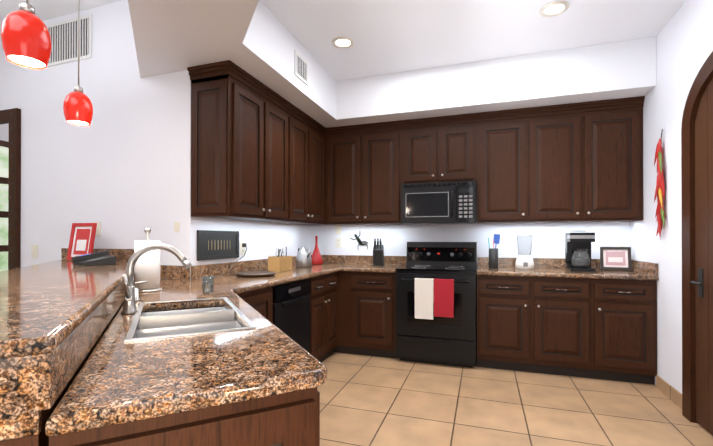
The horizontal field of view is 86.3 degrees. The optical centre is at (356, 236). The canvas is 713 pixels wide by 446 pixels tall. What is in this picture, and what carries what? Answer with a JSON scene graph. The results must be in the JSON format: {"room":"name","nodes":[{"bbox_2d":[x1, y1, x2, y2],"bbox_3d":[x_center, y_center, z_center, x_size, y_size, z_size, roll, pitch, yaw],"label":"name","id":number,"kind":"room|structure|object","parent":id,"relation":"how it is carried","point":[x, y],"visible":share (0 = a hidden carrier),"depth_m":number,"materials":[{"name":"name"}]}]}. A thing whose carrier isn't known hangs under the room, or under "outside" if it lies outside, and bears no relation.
{"room":"kitchen","nodes":[
{"label":"kitchen","id":0,"kind":"room"},
{"bbox_2d":[0,0,120,31],"bbox_3d":[-1.876,-1.943,1.187,7.240,0.100,7.840,0,0,18],"label":"ceiling","id":1,"kind":"structure","parent":0,"point":[47,9],"depth_m":3.11,"materials":[{"name":"white paint"}]},
{"bbox_2d":[1,0,51,68],"bbox_3d":[-1.036,-1.220,1.198,0.122,1.344,0.122,0,0,18],"label":"pendant light","id":2,"kind":"object","parent":1,"relation":"hanging from","point":[26,38],"visible":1,"depth_m":1.16,"materials":[{"name":"red glass"}]},
{"bbox_2d":[63,0,92,125],"bbox_3d":[-1.384,-1.227,1.895,0.122,1.324,0.122,0,0,18],"label":"pendant light","id":3,"kind":"object","parent":1,"relation":"hanging from","point":[77,107],"visible":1,"depth_m":1.86,"materials":[{"name":"red glass"}]},
{"bbox_2d":[0,0,712,393],"bbox_3d":[-1.876,-0.338,1.180,7.240,3.110,7.840,0,0,18],"label":"wall","id":4,"kind":"structure","parent":0,"point":[120,166],"depth_m":3.09,"materials":[{"name":"white paint"}]},
{"bbox_2d":[0,108,20,271],"bbox_3d":[-3.440,-0.168,3.522,0.910,1.950,0.043,0,0,18],"label":"glass door","id":5,"kind":"structure","parent":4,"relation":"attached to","point":[10,189],"depth_m":3.40,"materials":[{"name":"brown wood"}]},
{"bbox_2d":[31,245,37,257],"bbox_3d":[-2.824,0.126,3.331,0.075,0.118,0.012,0,0,18],"label":"light switch","id":6,"kind":"object","parent":4,"relation":"attached to","point":[34,251],"visible":1,"depth_m":3.33,"materials":[{"name":"beige plastic"}]},
{"bbox_2d":[46,14,91,66],"bbox_3d":[-2.443,-1.654,3.214,0.560,0.360,0.008,0,0,18],"label":"air vent","id":7,"kind":"object","parent":4,"relation":"in","point":[64,38],"visible":0.92,"depth_m":3.20,"materials":[{"name":"white metal"}]},
{"bbox_2d":[94,222,100,235],"bbox_3d":[-2.112,-0.065,3.095,0.075,0.118,0.012,0,0,18],"label":"light switch","id":8,"kind":"object","parent":4,"relation":"attached to","point":[98,230],"visible":0.64,"depth_m":3.09,"materials":[{"name":"beige plastic"}]},
{"bbox_2d":[61,248,139,259],"bbox_3d":[-1.857,0.204,3.004,1.320,0.218,0.019,0,0,18],"label":"backsplash","id":9,"kind":"structure","parent":4,"relation":"attached to","point":[121,254],"depth_m":3.00,"materials":[{"name":"brown stone"}]},
{"bbox_2d":[174,222,179,230],"bbox_3d":[-1.344,-0.076,2.839,0.045,0.070,0.012,0,0,18],"label":"light switch","id":10,"kind":"object","parent":4,"relation":"attached to","point":[176,226],"visible":1,"depth_m":2.84,"materials":[{"name":"beige plastic"}]},
{"bbox_2d":[197,230,238,260],"bbox_3d":[-1.117,0.065,3.102,0.020,0.230,0.500,0,0,18],"label":"framed sign","id":11,"kind":"object","parent":4,"relation":"attached to","point":[212,245],"visible":0.98,"depth_m":3.06,"materials":[{"name":"black"}]},
{"bbox_2d":[240,241,244,254],"bbox_3d":[-1.021,0.100,3.409,0.008,0.118,0.075,0,0,18],"label":"electrical outlet","id":12,"kind":"object","parent":4,"relation":"attached to","point":[242,250],"visible":0.88,"depth_m":3.40,"materials":[{"name":"beige plastic"}]},
{"bbox_2d":[230,243,246,275],"bbox_3d":[-0.981,0.184,3.211,0.192,0.255,0.377,0,0,18],"label":"plug","id":13,"kind":"object","parent":12,"relation":"attached to","point":[244,244],"visible":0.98,"depth_m":3.37,"materials":[{"name":"black plastic"}]},
{"bbox_2d":[189,64,295,223],"bbox_3d":[-0.914,-0.667,3.192,0.346,1.036,0.944,0,0,18],"label":"upper cabinet","id":14,"kind":"object","parent":4,"relation":"attached to","point":[243,138],"depth_m":2.82,"materials":[{"name":"brown wood"}]},
{"bbox_2d":[228,256,311,263],"bbox_3d":[-0.895,0.267,3.764,0.019,0.099,2.027,0,0,18],"label":"backsplash","id":15,"kind":"structure","parent":4,"relation":"attached to","point":[293,257],"depth_m":3.59,"materials":[{"name":"brown stone"}]},
{"bbox_2d":[296,112,323,223],"bbox_3d":[-0.663,-0.664,3.943,0.346,1.036,0.933,0,0,18],"label":"upper cabinet","id":16,"kind":"object","parent":4,"relation":"attached to","point":[309,136],"depth_m":3.93,"materials":[{"name":"brown wood"}]},
{"bbox_2d":[335,225,340,234],"bbox_3d":[-0.221,-0.083,4.625,0.075,0.118,0.012,0,0,18],"label":"light switch","id":17,"kind":"object","parent":4,"relation":"attached to","point":[337,229],"visible":1,"depth_m":4.62,"materials":[{"name":"beige plastic"}]},
{"bbox_2d":[335,238,340,247],"bbox_3d":[-0.220,0.072,4.626,0.075,0.118,0.008,0,0,18],"label":"electrical outlet","id":18,"kind":"object","parent":4,"relation":"attached to","point":[337,242],"visible":1,"depth_m":4.62,"materials":[{"name":"beige plastic"}]},
{"bbox_2d":[350,232,367,249],"bbox_3d":[0.027,0.039,4.539,0.234,0.242,0.020,0,0,18],"label":"art","id":19,"kind":"object","parent":4,"relation":"attached to","point":[358,239],"visible":1,"depth_m":4.53,"materials":[{"name":"black metal"}]},
{"bbox_2d":[332,124,403,224],"bbox_3d":[0.126,-0.662,4.333,0.852,1.036,0.346,0,0,18],"label":"upper cabinet","id":20,"kind":"object","parent":4,"relation":"attached to","point":[368,163],"depth_m":4.16,"materials":[{"name":"brown wood"}]},
{"bbox_2d":[404,116,475,179],"bbox_3d":[0.892,-0.871,4.078,0.764,0.620,0.346,0,0,18],"label":"upper cabinet","id":21,"kind":"object","parent":4,"relation":"attached to","point":[433,149],"depth_m":3.91,"materials":[{"name":"brown wood"}]},
{"bbox_2d":[401,181,476,224],"bbox_3d":[0.877,-0.348,4.032,0.754,0.415,0.436,0,0,18],"label":"microwave","id":22,"kind":"object","parent":21,"relation":"attached to","point":[422,202],"depth_m":3.86,"materials":[{"name":"black plastic"}]},
{"bbox_2d":[400,180,455,224],"bbox_3d":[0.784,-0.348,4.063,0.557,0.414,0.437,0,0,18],"label":"door","id":23,"kind":"structure","parent":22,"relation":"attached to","point":[421,201],"depth_m":3.90,"materials":[{"name":"black metal"}]},
{"bbox_2d":[321,256,599,267],"bbox_3d":[1.030,0.269,4.202,3.394,0.099,0.019,0,0,18],"label":"backsplash","id":24,"kind":"structure","parent":4,"relation":"attached to","point":[483,262],"depth_m":4.08,"materials":[{"name":"brown stone"}]},
{"bbox_2d":[476,112,539,223],"bbox_3d":[1.512,-0.664,3.871,0.543,1.036,0.346,0,0,18],"label":"upper cabinet","id":25,"kind":"object","parent":4,"relation":"attached to","point":[508,145],"depth_m":3.70,"materials":[{"name":"brown wood"}]},
{"bbox_2d":[540,100,643,222],"bbox_3d":[2.108,-0.665,3.672,1.010,1.036,0.346,0,0,18],"label":"upper cabinet","id":26,"kind":"object","parent":4,"relation":"attached to","point":[591,156],"depth_m":3.48,"materials":[{"name":"brown wood"}]},
{"bbox_2d":[631,260,657,275],"bbox_3d":[2.531,0.265,3.370,0.019,0.099,0.607,0,0,18],"label":"backsplash","id":27,"kind":"structure","parent":4,"relation":"attached to","point":[637,266],"depth_m":3.27,"materials":[{"name":"brown stone"}]},
{"bbox_2d":[654,129,665,237],"bbox_3d":[2.383,-0.411,2.986,0.063,0.870,0.180,0,0,18],"label":"hanging ristra","id":28,"kind":"object","parent":4,"relation":"attached to","point":[659,194],"visible":1,"depth_m":2.97,"materials":[{"name":"red"}]},
{"bbox_2d":[656,375,681,408],"bbox_3d":[1.343,1.161,-0.216,0.011,0.099,6.980,0,0,18],"label":"baseboard","id":29,"kind":"structure","parent":4,"relation":"attached to","point":[673,394],"depth_m":2.88,"materials":[{"name":"tile"}]},
{"bbox_2d":[681,51,712,434],"bbox_3d":[2.067,0.046,2.072,0.081,2.350,1.140,0,0,18],"label":"arched door","id":30,"kind":"structure","parent":4,"relation":"in","point":[697,243],"depth_m":2.46,"materials":[{"name":"brown wood"}]},
{"bbox_2d":[128,0,655,127],"bbox_3d":[0.219,-1.444,2.542,3.879,0.405,3.696,0,0,18],"label":"soffit","id":31,"kind":"structure","parent":0,"point":[258,40],"depth_m":3.27,"materials":[{"name":"white paint"}]},
{"bbox_2d":[294,50,307,85],"bbox_3d":[-0.466,-1.429,3.224,0.008,0.200,0.240,0,0,18],"label":"ceiling vent","id":32,"kind":"object","parent":31,"relation":"in","point":[300,67],"visible":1,"depth_m":3.20,"materials":[{"name":"white metal"}]},
{"bbox_2d":[456,180,475,223],"bbox_3d":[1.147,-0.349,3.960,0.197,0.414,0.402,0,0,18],"label":"control panel","id":33,"kind":"object","parent":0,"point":[465,189],"depth_m":3.77,"materials":[{"name":"black plastic"}]},
{"bbox_2d":[261,0,686,80],"bbox_3d":[0.220,-1.767,2.543,3.880,0.239,3.699,0,0,18],"label":"ceiling","id":34,"kind":"structure","parent":0,"point":[391,36],"depth_m":3.00,"materials":[{"name":"white paint"}]},
{"bbox_2d":[332,37,353,48],"bbox_3d":[-0.114,-1.638,3.213,0.190,0.010,0.190,0,0,18],"label":"recessed light","id":35,"kind":"object","parent":34,"relation":"in","point":[342,42],"visible":1,"depth_m":3.21,"materials":[{"name":"beige glass"}]},
{"bbox_2d":[540,1,568,16],"bbox_3d":[1.426,-1.640,2.741,0.190,0.010,0.190,0,0,18],"label":"recessed light","id":36,"kind":"object","parent":34,"relation":"in","point":[555,8],"visible":1,"depth_m":2.73,"materials":[{"name":"beige glass"}]},
{"bbox_2d":[317,352,712,445],"bbox_3d":[-1.876,1.267,1.174,7.200,0.100,7.800,0,0,18],"label":"floor","id":37,"kind":"structure","parent":0,"point":[365,400],"depth_m":2.69,"materials":[{"name":"tile"}]},
{"bbox_2d":[0,268,396,445],"bbox_3d":[-1.034,0.715,1.761,2.351,1.008,1.982,0,0,18],"label":"kitchen counter","id":38,"kind":"object","parent":37,"relation":"on","point":[102,356],"depth_m":0.85,"materials":[{"name":"brown stone"}]},
{"bbox_2d":[0,260,363,359],"bbox_3d":[-1.577,0.194,1.741,2.666,0.030,2.238,0,0,18],"label":"countertop","id":39,"kind":"structure","parent":38,"relation":"on","point":[48,304],"depth_m":1.53,"materials":[{"name":"brown stone"}]},
{"bbox_2d":[66,223,96,259],"bbox_3d":[-2.110,0.036,2.959,0.225,0.289,0.139,0,0,18],"label":"framed picture","id":40,"kind":"object","parent":39,"relation":"on","point":[82,239],"visible":0.81,"depth_m":2.93,"materials":[{"name":"red"}]},
{"bbox_2d":[71,251,115,265],"bbox_3d":[-1.726,0.138,2.500,0.220,0.087,0.202,0,0,38],"label":"phone","id":41,"kind":"object","parent":39,"relation":"on","point":[99,258],"visible":0.98,"depth_m":2.47,"materials":[{"name":"black plastic"}]},
{"bbox_2d":[134,227,161,291],"bbox_3d":[-1.210,0.127,2.200,0.150,0.365,0.150,0,0,18],"label":"paper towel","id":42,"kind":"object","parent":39,"relation":"on","point":[147,266],"visible":0.9,"depth_m":2.15,"materials":[{"name":"white paper"}]},
{"bbox_2d":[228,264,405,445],"bbox_3d":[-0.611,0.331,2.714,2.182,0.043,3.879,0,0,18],"label":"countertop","id":43,"kind":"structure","parent":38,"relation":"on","point":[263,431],"depth_m":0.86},
{"bbox_2d":[121,243,256,341],"bbox_3d":[-0.722,0.282,1.538,0.900,0.515,0.788,0,0,18],"label":"sink","id":44,"kind":"object","parent":43,"relation":"in","point":[213,324],"depth_m":1.53,"materials":[{"name":"silver metal"}]},
{"bbox_2d":[202,276,213,292],"bbox_3d":[-0.825,0.265,2.112,0.066,0.090,0.064,0,0,18],"label":"glass cup","id":45,"kind":"object","parent":43,"relation":"on","point":[207,284],"visible":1,"depth_m":2.09,"materials":[{"name":"white"}]},
{"bbox_2d":[235,271,275,276],"bbox_3d":[-0.816,0.303,3.091,0.330,0.022,0.330,0,0,18],"label":"tray","id":46,"kind":"object","parent":43,"relation":"on","point":[256,274],"visible":1,"depth_m":3.09,"materials":[{"name":"brown metal"}]},
{"bbox_2d":[268,245,291,271],"bbox_3d":[-0.712,0.195,3.562,0.120,0.240,0.240,0,0,18],"label":"knife block","id":47,"kind":"object","parent":43,"relation":"on","point":[278,263],"visible":1,"depth_m":3.48,"materials":[{"name":"brown wood"}]},
{"bbox_2d":[272,278,310,352],"bbox_3d":[-0.778,0.791,3.126,0.630,0.868,0.599,0,0,18],"label":"dishwasher","id":48,"kind":"object","parent":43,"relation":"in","point":[291,298],"depth_m":3.03,"materials":[{"name":"black metal"}]},
{"bbox_2d":[296,247,311,267],"bbox_3d":[-0.548,0.211,4.003,0.220,0.213,0.170,0,0,18],"label":"kettle","id":49,"kind":"object","parent":43,"relation":"on","point":[303,259],"visible":1,"depth_m":3.94,"materials":[{"name":"silver metal"}]},
{"bbox_2d":[311,236,322,264],"bbox_3d":[-0.468,0.153,4.451,0.156,0.332,0.156,0,0,18],"label":"bottle","id":50,"kind":"object","parent":43,"relation":"on","point":[316,257],"visible":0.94,"depth_m":4.41,"materials":[{"name":"red glass"}]},
{"bbox_2d":[373,238,383,264],"bbox_3d":[0.247,0.166,4.276,0.110,0.306,0.221,0,0,10],"label":"knife block","id":51,"kind":"object","parent":43,"relation":"on","point":[378,254],"visible":1,"depth_m":4.23,"materials":[{"name":"black wood"}]},
{"bbox_2d":[395,242,476,367],"bbox_3d":[0.829,0.641,3.882,0.756,1.175,0.704,0,0,18],"label":"range","id":52,"kind":"object","parent":37,"relation":"on","point":[436,302],"visible":1,"depth_m":3.62,"materials":[{"name":"black metal"}]},
{"bbox_2d":[477,276,595,378],"bbox_3d":[1.657,0.792,3.674,0.935,0.870,0.616,0,0,18],"label":"base cabinet","id":53,"kind":"object","parent":37,"relation":"on","point":[536,324],"depth_m":3.38,"materials":[{"name":"brown wood"}]},
{"bbox_2d":[477,268,658,279],"bbox_3d":[1.876,0.336,3.593,1.403,0.039,0.638,0,0,18],"label":"countertop","id":54,"kind":"structure","parent":53,"relation":"on","point":[556,273],"depth_m":3.35,"materials":[{"name":"brown stone"}]},
{"bbox_2d":[488,234,499,268],"bbox_3d":[1.382,0.143,3.821,0.119,0.346,0.093,0,0,18],"label":"utensil holder","id":55,"kind":"object","parent":54,"relation":"on","point":[493,258],"visible":0.98,"depth_m":3.79,"materials":[{"name":"black"}]},
{"bbox_2d":[515,232,533,269],"bbox_3d":[1.659,0.133,3.751,0.170,0.366,0.173,0,0,18],"label":"blender","id":56,"kind":"object","parent":54,"relation":"on","point":[524,260],"visible":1,"depth_m":3.69,"materials":[{"name":"white plastic"}]},
{"bbox_2d":[565,231,595,271],"bbox_3d":[2.079,0.128,3.565,0.229,0.375,0.230,0,0,18],"label":"coffee maker","id":57,"kind":"object","parent":54,"relation":"on","point":[577,252],"visible":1,"depth_m":3.49,"materials":[{"name":"black plastic"}]},
{"bbox_2d":[600,247,631,270],"bbox_3d":[2.464,0.205,3.628,0.251,0.220,0.143,0,0,18],"label":"framed picture","id":58,"kind":"object","parent":54,"relation":"on","point":[615,258],"visible":1,"depth_m":3.60,"materials":[{"name":"brown"}]},
{"bbox_2d":[596,280,656,384],"bbox_3d":[2.323,0.791,3.452,0.468,0.870,0.616,0,0,18],"label":"base cabinet","id":59,"kind":"object","parent":37,"relation":"on","point":[626,310],"depth_m":3.16,"materials":[{"name":"brown wood"}]}
]}

